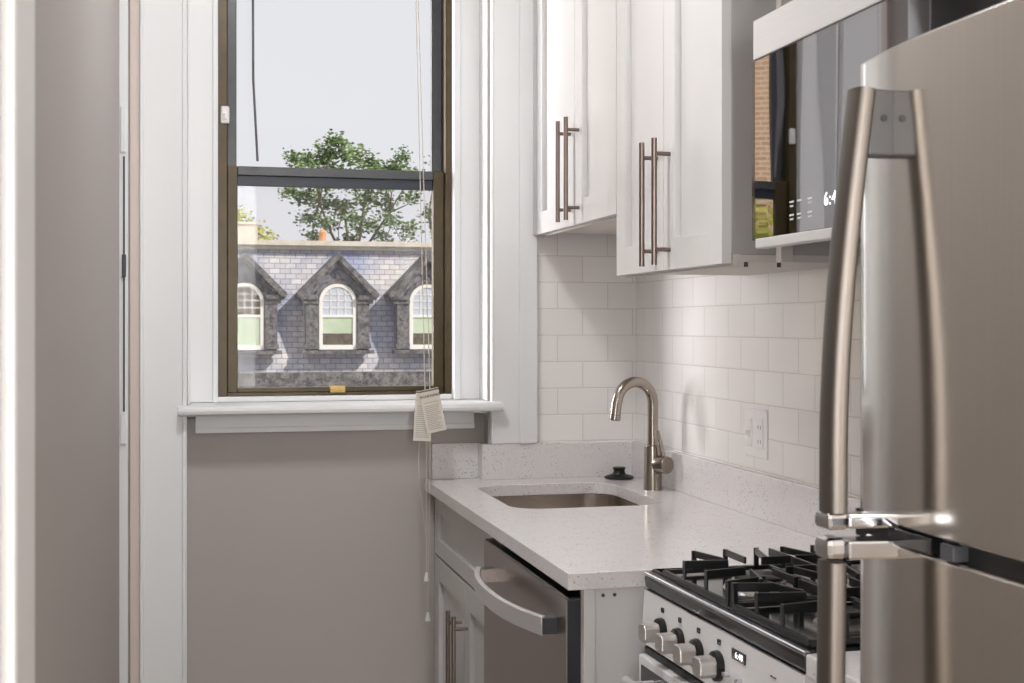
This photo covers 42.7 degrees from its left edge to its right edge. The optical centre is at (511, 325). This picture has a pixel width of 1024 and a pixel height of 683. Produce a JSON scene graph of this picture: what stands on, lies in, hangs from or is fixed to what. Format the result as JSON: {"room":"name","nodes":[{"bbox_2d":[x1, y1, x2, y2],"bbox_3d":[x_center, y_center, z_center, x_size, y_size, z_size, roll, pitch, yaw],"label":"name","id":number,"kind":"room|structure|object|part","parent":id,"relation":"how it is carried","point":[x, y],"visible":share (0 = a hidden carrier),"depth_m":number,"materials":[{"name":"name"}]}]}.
{"room":"kitchen","nodes":[
{"label":"kitchen","id":0,"kind":"room"},
{"bbox_2d":[35,0,129,682],"bbox_3d":[-0.773,-0.117,2.172,0.150,2.950,2.830,0,0,-14],"label":"wall","id":1,"kind":"structure","parent":0,"point":[77,41],"depth_m":1.86,"materials":[{"name":"beige paint"}]},
{"bbox_2d":[0,0,34,682],"bbox_3d":[-0.403,0.208,0.752,0.233,2.300,0.105,0,0,-14],"label":"door frame","id":2,"kind":"structure","parent":1,"relation":"attached to","point":[17,17],"depth_m":0.74,"materials":[{"name":"white paint"}]},
{"bbox_2d":[119,0,127,682],"bbox_3d":[-1.075,0.183,3.400,0.150,2.350,0.022,0,0,-14],"label":"door","id":3,"kind":"structure","parent":1,"relation":"in","point":[123,4],"depth_m":3.42,"materials":[{"name":"white paint"}]},
{"bbox_3d":[-1.011,-0.110,3.414,0.005,0.665,0.004,0,0,-14],"label":"lock rod","id":4,"kind":"part","parent":3,"relation":"part of","materials":[{"name":"grey metal"}]},
{"bbox_2d":[187,0,635,682],"bbox_3d":[-1.899,-0.117,3.507,4.600,2.950,0.300,0,0,-14],"label":"wall","id":5,"kind":"structure","parent":0,"point":[306,551],"depth_m":3.75,"materials":[{"name":"beige paint"}]},
{"bbox_2d":[130,0,139,682],"bbox_3d":[-1.024,-0.042,3.562,0.025,2.800,0.012,0,0,-14],"label":"trim","id":6,"kind":"structure","parent":5,"relation":"attached to","point":[134,4],"depth_m":3.56,"materials":[{"name":"beige paint"}]},
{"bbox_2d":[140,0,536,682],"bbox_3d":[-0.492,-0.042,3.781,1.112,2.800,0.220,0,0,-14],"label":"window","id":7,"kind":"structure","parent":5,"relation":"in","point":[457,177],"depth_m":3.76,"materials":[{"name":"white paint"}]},
{"bbox_3d":[-0.519,-0.842,3.875,0.631,0.860,0.020,0,0,-14],"label":"sash","id":8,"kind":"part","parent":7,"relation":"part of","materials":[{"name":"clear glass"}]},
{"bbox_3d":[-0.516,-0.419,3.855,0.570,0.029,0.015,0,0,-14],"label":"sash rail","id":9,"kind":"part","parent":7,"relation":"part of","materials":[{"name":"black metal"}]},
{"bbox_3d":[-0.513,-0.134,3.849,0.631,0.652,0.028,0,0,-14],"label":"sash","id":10,"kind":"part","parent":7,"relation":"part of","materials":[{"name":"clear glass"}]},
{"bbox_3d":[-0.515,-0.447,3.848,0.570,0.026,0.028,0,0,-14],"label":"meeting rail","id":11,"kind":"part","parent":7,"relation":"part of","materials":[{"name":"grey metal"}]},
{"bbox_2d":[252,0,430,620],"bbox_3d":[-0.476,-0.234,3.688,0.650,2.117,0.168,0,0,-14],"label":"window blind","id":12,"kind":"object","parent":7,"relation":"attached to","point":[426,577],"visible":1,"depth_m":3.68,"materials":[{"name":"white fabric"}]},
{"bbox_3d":[-0.263,-0.275,3.722,0.006,1.935,0.106,0,0,-25],"label":"pull cord","id":13,"kind":"part","parent":12,"relation":"part of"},
{"bbox_2d":[413,391,430,440],"bbox_3d":[-0.247,0.251,3.660,0.058,0.142,0.002,0,0,-14],"label":"tag","id":14,"kind":"object","parent":12,"relation":"hanging from","point":[420,432],"visible":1,"depth_m":3.66,"materials":[{"name":"paper"}]},
{"bbox_2d":[416,412,423,430],"bbox_3d":[-0.248,0.267,3.659,0.043,0.089,0.001,0,0,-14],"label":"print","id":15,"kind":"object","parent":14,"relation":"attached to","point":[419,415],"depth_m":3.66},
{"bbox_3d":[-0.253,-0.222,3.722,0.014,2.040,0.114,0,0,-23],"label":"pull cord","id":16,"kind":"part","parent":12,"relation":"part of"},
{"bbox_2d":[419,387,446,433],"bbox_3d":[-0.221,0.236,3.660,0.079,0.131,0.002,0,0,-14],"label":"tag","id":17,"kind":"object","parent":12,"relation":"hanging from","point":[430,399],"visible":1,"depth_m":3.66,"materials":[{"name":"paper"}]},
{"bbox_2d":[424,400,441,429],"bbox_3d":[-0.220,0.249,3.660,0.054,0.083,0.001,0,0,-14],"label":"print","id":18,"kind":"object","parent":17,"relation":"attached to","point":[432,408],"depth_m":3.66},
{"bbox_2d":[178,399,503,415],"bbox_3d":[-0.488,0.231,3.745,0.903,0.026,0.221,0,0,-14],"label":"window sill","id":19,"kind":"structure","parent":5,"relation":"attached to","point":[448,405],"depth_m":3.65,"materials":[{"name":"white paint"}]},
{"bbox_2d":[636,265,859,497],"bbox_3d":[1.239,-0.117,0.623,0.120,2.950,7.400,0,0,-14],"label":"wall","id":20,"kind":"structure","parent":0,"point":[711,348],"depth_m":3.16,"materials":[{"name":"tile"}]},
{"bbox_2d":[533,0,616,236],"bbox_3d":[0.286,-0.710,3.481,0.365,0.904,0.789,0,0,-14],"label":"upper cabinet","id":21,"kind":"object","parent":20,"relation":"attached to","point":[575,41],"visible":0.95,"depth_m":3.39,"materials":[{"name":"white paint"}]},
{"bbox_3d":[0.119,-0.403,3.422,0.012,0.263,0.012,0,0,-14],"label":"pull handle","id":22,"kind":"part","parent":21,"relation":"part of","materials":[{"name":"brown metal"}]},
{"bbox_3d":[0.125,-0.712,3.585,0.020,0.900,0.386,0,0,-14],"label":"cabinet door","id":23,"kind":"part","parent":21,"relation":"part of","materials":[{"name":"white paint"}]},
{"bbox_3d":[0.137,-0.403,3.348,0.012,0.263,0.012,0,0,-14],"label":"pull handle","id":24,"kind":"part","parent":21,"relation":"part of","materials":[{"name":"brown metal"}]},
{"bbox_3d":[0.324,-0.269,3.459,0.302,0.022,0.728,0,0,-14],"label":"panel","id":25,"kind":"part","parent":21,"relation":"part of","materials":[{"name":"white wood"}]},
{"bbox_3d":[0.212,-0.712,3.231,0.020,0.900,0.336,0,0,-14],"label":"cabinet door","id":26,"kind":"part","parent":21,"relation":"part of","materials":[{"name":"white paint"}]},
{"bbox_2d":[617,0,859,277],"bbox_3d":[0.460,-0.637,2.776,0.365,1.050,0.658,0,0,-14],"label":"upper cabinet","id":27,"kind":"object","parent":20,"relation":"attached to","point":[684,67],"visible":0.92,"depth_m":2.67,"materials":[{"name":"white paint"}]},
{"bbox_3d":[0.276,-0.258,2.785,0.012,0.262,0.012,0,0,-14],"label":"pull handle","id":28,"kind":"part","parent":27,"relation":"part of","materials":[{"name":"brown metal"}]},
{"bbox_3d":[0.291,-0.639,2.911,0.020,1.045,0.311,0,0,-14],"label":"cabinet door","id":29,"kind":"part","parent":27,"relation":"part of","materials":[{"name":"white paint"}]},
{"bbox_3d":[0.294,-0.258,2.711,0.012,0.262,0.012,0,0,-14],"label":"pull handle","id":30,"kind":"part","parent":27,"relation":"part of","materials":[{"name":"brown metal"}]},
{"bbox_3d":[0.365,-0.639,2.608,0.020,1.045,0.308,0,0,-14],"label":"cabinet door","id":31,"kind":"part","parent":27,"relation":"part of","materials":[{"name":"white paint"}]},
{"bbox_3d":[0.486,-0.124,2.799,0.302,0.022,0.624,0,0,-14],"label":"panel","id":32,"kind":"part","parent":27,"relation":"part of","materials":[{"name":"white wood"}]},
{"bbox_2d":[744,407,767,459],"bbox_3d":[0.565,0.251,3.073,0.020,0.114,0.120,0,0,-14],"label":"wall outlet","id":33,"kind":"object","parent":20,"relation":"attached to","point":[756,420],"visible":1,"depth_m":3.06,"materials":[{"name":"white plastic"}]},
{"bbox_2d":[744,418,751,445],"bbox_3d":[0.556,0.251,3.098,0.014,0.065,0.023,0,0,-14],"label":"switch","id":34,"kind":"object","parent":33,"relation":"attached to","point":[748,421],"depth_m":3.10,"materials":[{"name":"white plastic"}]},
{"bbox_2d":[757,419,762,448],"bbox_3d":[0.575,0.251,3.045,0.003,0.069,0.031,0,0,-14],"label":"receptacle","id":35,"kind":"object","parent":33,"relation":"attached to","point":[759,421],"depth_m":3.04,"materials":[{"name":"white plastic"}]},
{"bbox_2d":[752,0,1005,248],"bbox_3d":[0.670,-0.342,2.000,0.320,0.410,0.784,0,0,-14],"label":"microwave","id":36,"kind":"object","parent":20,"relation":"attached to","point":[807,54],"visible":0.55,"depth_m":2.12,"materials":[{"name":"grey metal"}]},
{"bbox_3d":[0.499,-0.312,2.049,0.003,0.314,0.564,0,0,-14],"label":"door glass","id":37,"kind":"part","parent":36,"relation":"part of","materials":[{"name":"black glass"}]},
{"bbox_3d":[0.591,-0.312,1.678,0.002,0.314,0.194,0,0,-14],"label":"glass","id":38,"kind":"part","parent":36,"relation":"part of","materials":[{"name":"black glass"}]},
{"bbox_3d":[-0.994,1.398,0.074,4.720,0.080,7.400,0,0,-14],"label":"floor","id":39,"kind":"structure","parent":0,"visible":0},
{"bbox_2d":[435,497,492,682],"bbox_3d":[0.136,0.917,3.505,0.644,0.882,0.765,0,0,-14],"label":"base cabinet","id":40,"kind":"object","parent":39,"relation":"on","point":[459,543],"visible":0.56,"depth_m":3.43,"materials":[{"name":"white paint"}]},
{"bbox_3d":[-0.167,0.870,3.412,0.012,0.257,0.012,0,0,-14],"label":"pull handle","id":41,"kind":"part","parent":40,"relation":"part of","materials":[{"name":"silver metal"}]},
{"bbox_3d":[-0.164,0.954,3.596,0.020,0.579,0.426,0,0,-14],"label":"cabinet door","id":42,"kind":"part","parent":40,"relation":"part of","materials":[{"name":"white paint"}]},
{"bbox_3d":[-0.149,0.870,3.340,0.012,0.257,0.012,0,0,-14],"label":"pull handle","id":43,"kind":"part","parent":40,"relation":"part of","materials":[{"name":"silver metal"}]},
{"bbox_3d":[-0.124,0.573,3.437,0.020,0.166,0.753,0,0,-14],"label":"drawer","id":44,"kind":"part","parent":40,"relation":"part of","materials":[{"name":"white paint"}]},
{"bbox_3d":[-0.073,0.954,3.229,0.020,0.579,0.324,0,0,-14],"label":"cabinet door","id":45,"kind":"part","parent":40,"relation":"part of","materials":[{"name":"white paint"}]},
{"bbox_2d":[424,441,859,589],"bbox_3d":[0.230,0.408,3.155,0.633,0.134,1.499,0,0,-14],"label":"countertop","id":46,"kind":"structure","parent":40,"relation":"on","point":[704,505],"depth_m":3.04,"materials":[{"name":"stone"}]},
{"bbox_2d":[494,493,637,508],"bbox_3d":[0.141,0.568,3.451,0.433,0.186,0.522,0,0,-14],"label":"sink","id":47,"kind":"object","parent":46,"relation":"in","point":[589,499],"visible":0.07,"depth_m":3.69,"materials":[{"name":"metal"}]},
{"bbox_2d":[604,466,633,479],"bbox_3d":[0.312,0.427,3.819,0.086,0.033,0.086,0,0,-14],"label":"stopper","id":48,"kind":"object","parent":46,"relation":"on","point":[619,473],"visible":1,"depth_m":3.80,"materials":[{"name":"black plastic"}]},
{"bbox_2d":[609,377,673,490],"bbox_3d":[0.346,0.290,3.513,0.162,0.307,0.087,0,0,-33],"label":"faucet","id":49,"kind":"object","parent":46,"relation":"on","point":[656,463],"visible":1,"depth_m":3.53,"materials":[{"name":"silver metal"}]},
{"bbox_3d":[0.329,0.232,3.530,0.149,0.191,0.029,0,0,-28],"label":"spout","id":50,"kind":"part","parent":49,"relation":"part of","materials":[{"name":"silver metal"}]},
{"bbox_3d":[0.401,0.321,3.519,0.029,0.082,0.014,0,0,-14],"label":"lever","id":51,"kind":"part","parent":49,"relation":"part of","materials":[{"name":"silver metal"}]},
{"bbox_2d":[474,538,580,682],"bbox_3d":[0.271,0.922,2.786,0.670,0.872,0.693,0,0,-14],"label":"dishwasher","id":52,"kind":"object","parent":39,"relation":"on","point":[532,623],"visible":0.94,"depth_m":2.64,"materials":[{"name":"silver metal"}]},
{"bbox_3d":[-0.058,0.560,2.956,0.038,0.031,0.034,0,0,-14],"label":"handle mount","id":53,"kind":"part","parent":52,"relation":"part of","materials":[{"name":"silver metal"}]},
{"bbox_3d":[-0.025,0.560,2.703,0.055,0.035,0.539,0,0,-14],"label":"handle","id":54,"kind":"part","parent":52,"relation":"part of","materials":[{"name":"metal"}]},
{"bbox_3d":[0.067,0.560,2.465,0.030,0.031,0.034,0,0,-14],"label":"handle mount","id":55,"kind":"part","parent":52,"relation":"part of","materials":[{"name":"grey metal"}]},
{"bbox_2d":[581,587,647,682],"bbox_3d":[0.418,0.917,2.453,0.598,0.882,0.021,0,0,-14],"label":"end panel","id":56,"kind":"object","parent":39,"relation":"on","point":[611,646],"visible":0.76,"depth_m":2.39,"materials":[{"name":"white paint"}]},
{"bbox_2d":[621,545,859,682],"bbox_3d":[0.513,0.853,2.122,0.533,0.911,0.604,0,0,-15],"label":"gas range","id":57,"kind":"object","parent":39,"relation":"on","point":[706,620],"visible":0.64,"depth_m":2.08,"materials":[{"name":"silver metal"}]},
{"bbox_3d":[0.283,0.623,2.054,0.053,0.020,0.514,0,0,-15],"label":"oven handle","id":58,"kind":"part","parent":57,"relation":"part of","materials":[{"name":"metal"}]},
{"bbox_3d":[0.255,0.529,2.267,0.012,0.048,0.048,0,0,-15],"label":"knob","id":59,"kind":"part","parent":57,"relation":"part of","materials":[{"name":"black plastic"}]},
{"bbox_3d":[0.320,0.903,2.069,0.030,0.630,0.598,0,0,-15],"label":"oven door","id":60,"kind":"part","parent":57,"relation":"part of","materials":[{"name":"metal"}]},
{"bbox_3d":[0.276,0.529,2.192,0.012,0.048,0.048,0,0,-15],"label":"knob","id":61,"kind":"part","parent":57,"relation":"part of","materials":[{"name":"black plastic"}]},
{"bbox_3d":[0.296,0.529,2.117,0.012,0.048,0.048,0,0,-15],"label":"knob","id":62,"kind":"part","parent":57,"relation":"part of","materials":[{"name":"black plastic"}]},
{"bbox_3d":[0.317,0.529,2.039,0.012,0.048,0.048,0,0,-15],"label":"knob","id":63,"kind":"part","parent":57,"relation":"part of","materials":[{"name":"black plastic"}]},
{"bbox_3d":[0.324,0.523,2.070,0.025,0.102,0.604,0,0,-15],"label":"control panel","id":64,"kind":"part","parent":57,"relation":"part of","materials":[{"name":"metal"}]},
{"bbox_2d":[645,564,859,670],"bbox_3d":[0.541,0.460,2.129,0.480,0.045,0.615,0,0,-14],"label":"cooktop","id":65,"kind":"object","parent":57,"relation":"in","point":[759,637],"depth_m":2.03,"materials":[{"name":"black metal"}]},
{"bbox_3d":[0.415,0.432,2.204,0.120,0.016,0.120,0,0,-15],"label":"burner","id":66,"kind":"part","parent":57,"relation":"part of","materials":[{"name":"metal"}]},
{"bbox_3d":[0.488,0.432,1.934,0.090,0.016,0.090,0,0,-15],"label":"burner","id":67,"kind":"part","parent":57,"relation":"part of","materials":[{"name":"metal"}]},
{"bbox_3d":[0.608,0.432,2.256,0.090,0.016,0.090,0,0,-15],"label":"burner","id":68,"kind":"part","parent":57,"relation":"part of","materials":[{"name":"metal"}]},
{"bbox_2d":[815,0,1023,682],"bbox_3d":[0.678,0.544,0.970,0.744,1.567,0.622,0,0,-14],"label":"refrigerator","id":69,"kind":"object","parent":39,"relation":"on","point":[930,183],"visible":1,"depth_m":1.06,"materials":[{"name":"metal"}]},
{"bbox_3d":[0.270,0.469,1.116,0.022,0.538,0.030,0,0,-14],"label":"door handle","id":70,"kind":"part","parent":69,"relation":"part of","materials":[{"name":"metal"}]},
{"bbox_3d":[0.272,0.189,1.116,0.022,0.019,0.027,0,0,-14],"label":"handle","id":71,"kind":"part","parent":69,"relation":"part of","materials":[{"name":"silver metal"}]},
{"bbox_3d":[0.272,0.165,1.116,0.021,0.014,0.027,0,0,-14],"label":"handle","id":72,"kind":"part","parent":69,"relation":"part of","materials":[{"name":"silver metal"}]},
{"bbox_3d":[0.286,-0.023,1.120,0.044,0.361,0.030,0,0,-14],"label":"door handle","id":73,"kind":"part","parent":69,"relation":"part of","materials":[{"name":"metal"}]},
{"bbox_3d":[0.316,-0.173,1.127,0.033,0.057,0.022,0,0,-14],"label":"handle mount","id":74,"kind":"part","parent":69,"relation":"part of","materials":[{"name":"grey metal"}]},
{"bbox_3d":[0.408,0.742,0.903,0.064,1.112,0.622,0,0,-14],"label":"fridge door","id":75,"kind":"part","parent":69,"relation":"part of","materials":[{"name":"metal"}]},
{"bbox_3d":[0.408,-0.035,0.903,0.064,0.409,0.622,0,0,-14],"label":"freezer door","id":76,"kind":"part","parent":69,"relation":"part of","materials":[{"name":"metal"}]},
{"bbox_3d":[0.705,0.917,1.577,0.458,0.882,0.508,0,0,-14],"label":"base cabinet","id":77,"kind":"object","parent":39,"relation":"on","visible":0},
{"bbox_2d":[806,651,859,682],"bbox_3d":[0.694,0.459,1.577,0.484,0.031,0.523,0,0,-14],"label":"countertop","id":78,"kind":"structure","parent":77,"relation":"on","point":[852,659],"depth_m":1.74,"materials":[{"name":"stone"}]},
{"bbox_3d":[-6.905,10.508,33.530,80.000,0.300,59.000,0,0,-14],"label":"floor","id":79,"kind":"structure","parent":0,"visible":0},
{"bbox_2d":[238,205,278,239],"bbox_3d":[-9.817,2.724,46.421,3.371,15.272,2.980,0,0,-14],"label":"street tree","id":80,"kind":"object","parent":79,"relation":"on","point":[240,217],"visible":0.09,"depth_m":46.12,"materials":[{"name":"green plant"}]},
{"bbox_2d":[238,239,431,387],"bbox_3d":[-4.908,3.958,40.070,25.000,12.800,7.250,0,0,-14],"label":"townhouse","id":81,"kind":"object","parent":79,"relation":"on","point":[311,313],"visible":0.21,"depth_m":36.91,"materials":[{"name":"stone"}]},
{"bbox_2d":[238,221,258,239],"bbox_3d":[-8.065,-2.777,39.320,0.910,0.650,0.900,0,0,-14],"label":"chimney","id":82,"kind":"object","parent":81,"relation":"on","point":[247,230],"visible":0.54,"depth_m":38.96,"materials":[{"name":"stone"}]},
{"bbox_2d":[238,317,259,344],"bbox_3d":[-7.359,0.148,36.100,0.860,0.820,0.029,0,0,-14],"label":"window shade","id":83,"kind":"object","parent":81,"relation":"hanging from","point":[248,327],"depth_m":36.11,"materials":[{"name":"green fabric"}]},
{"bbox_3d":[-7.359,-0.682,36.100,0.860,0.840,0.029,0,0,-14],"label":"pane","id":84,"kind":"part","parent":81,"relation":"part of","materials":[{"name":"glass"}]},
{"bbox_3d":[-7.355,-0.267,36.086,1.040,1.850,0.060,0,0,-14],"label":"sash frame","id":85,"kind":"part","parent":81,"relation":"part of","materials":[{"name":"white paint"}]},
{"bbox_3d":[-7.553,-1.332,36.892,2.280,1.420,2.160,0,0,-14],"label":"gable moulding","id":86,"kind":"part","parent":81,"relation":"part of","materials":[{"name":"grey stone"}]},
{"bbox_2d":[318,229,326,240],"bbox_3d":[-5.995,-2.752,41.476,0.320,0.600,0.320,0,0,-14],"label":"chimney pot","id":87,"kind":"object","parent":81,"relation":"on","point":[322,233],"visible":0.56,"depth_m":41.38,"materials":[{"name":"ceramic"}]},
{"bbox_3d":[-4.908,1.698,40.070,25.000,0.820,7.250,0,0,-14],"label":"gutter cornice","id":88,"kind":"part","parent":81,"relation":"part of","materials":[{"name":"grey stone"}]},
{"bbox_3d":[-5.075,-1.332,37.501,2.280,1.420,2.160,0,0,-14],"label":"gable moulding","id":89,"kind":"part","parent":81,"relation":"part of","materials":[{"name":"grey stone"}]},
{"bbox_3d":[-4.877,-0.267,36.695,1.040,1.850,0.060,0,0,-14],"label":"sash frame","id":90,"kind":"part","parent":81,"relation":"part of","materials":[{"name":"white paint"}]},
{"bbox_2d":[323,317,352,332],"bbox_3d":[-4.880,-0.027,36.709,0.860,0.470,0.029,0,0,-14],"label":"window shade","id":91,"kind":"object","parent":81,"relation":"hanging from","point":[330,324],"depth_m":36.69,"materials":[{"name":"green fabric"}]},
{"bbox_3d":[-4.880,-0.682,36.709,0.860,0.840,0.029,0,0,-14],"label":"pane","id":92,"kind":"part","parent":81,"relation":"part of","materials":[{"name":"glass"}]},
{"bbox_3d":[-4.880,0.378,36.710,0.860,0.360,0.028,0,0,-14],"label":"pane","id":93,"kind":"part","parent":81,"relation":"part of","materials":[{"name":"brown glass"}]},
{"bbox_3d":[-2.603,-1.332,38.108,2.280,1.420,2.160,0,0,-14],"label":"gable moulding","id":94,"kind":"part","parent":81,"relation":"part of","materials":[{"name":"grey stone"}]},
{"bbox_3d":[-2.405,-0.267,37.302,1.040,1.850,0.060,0,0,-14],"label":"sash frame","id":95,"kind":"part","parent":81,"relation":"part of","materials":[{"name":"white paint"}]},
{"bbox_2d":[413,317,431,332],"bbox_3d":[-2.409,-0.027,37.316,0.860,0.470,0.029,0,0,-14],"label":"window shade","id":96,"kind":"object","parent":81,"relation":"hanging from","point":[417,321],"depth_m":37.26,"materials":[{"name":"green fabric"}]},
{"bbox_3d":[-2.409,-0.682,37.316,0.860,0.840,0.029,0,0,-14],"label":"pane","id":97,"kind":"part","parent":81,"relation":"part of","materials":[{"name":"white glass"}]},
{"bbox_3d":[-2.409,0.378,37.317,0.860,0.360,0.028,0,0,-14],"label":"pane","id":98,"kind":"part","parent":81,"relation":"part of","materials":[{"name":"brown glass"}]},
{"bbox_2d":[277,129,424,241],"bbox_3d":[-6.128,1.430,49.663,5.774,17.860,4.193,0,0,-14],"label":"street tree","id":99,"kind":"object","parent":79,"relation":"on","point":[329,153],"visible":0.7,"depth_m":49.50,"materials":[{"name":"green plant"}]},
{"bbox_2d":[416,155,431,238],"bbox_3d":[-1.956,1.989,45.417,3.774,16.742,2.692,0,0,29],"label":"street tree","id":100,"kind":"object","parent":79,"relation":"on","point":[429,213],"visible":0.08,"depth_m":45.83,"materials":[{"name":"green plant"}]}
]}

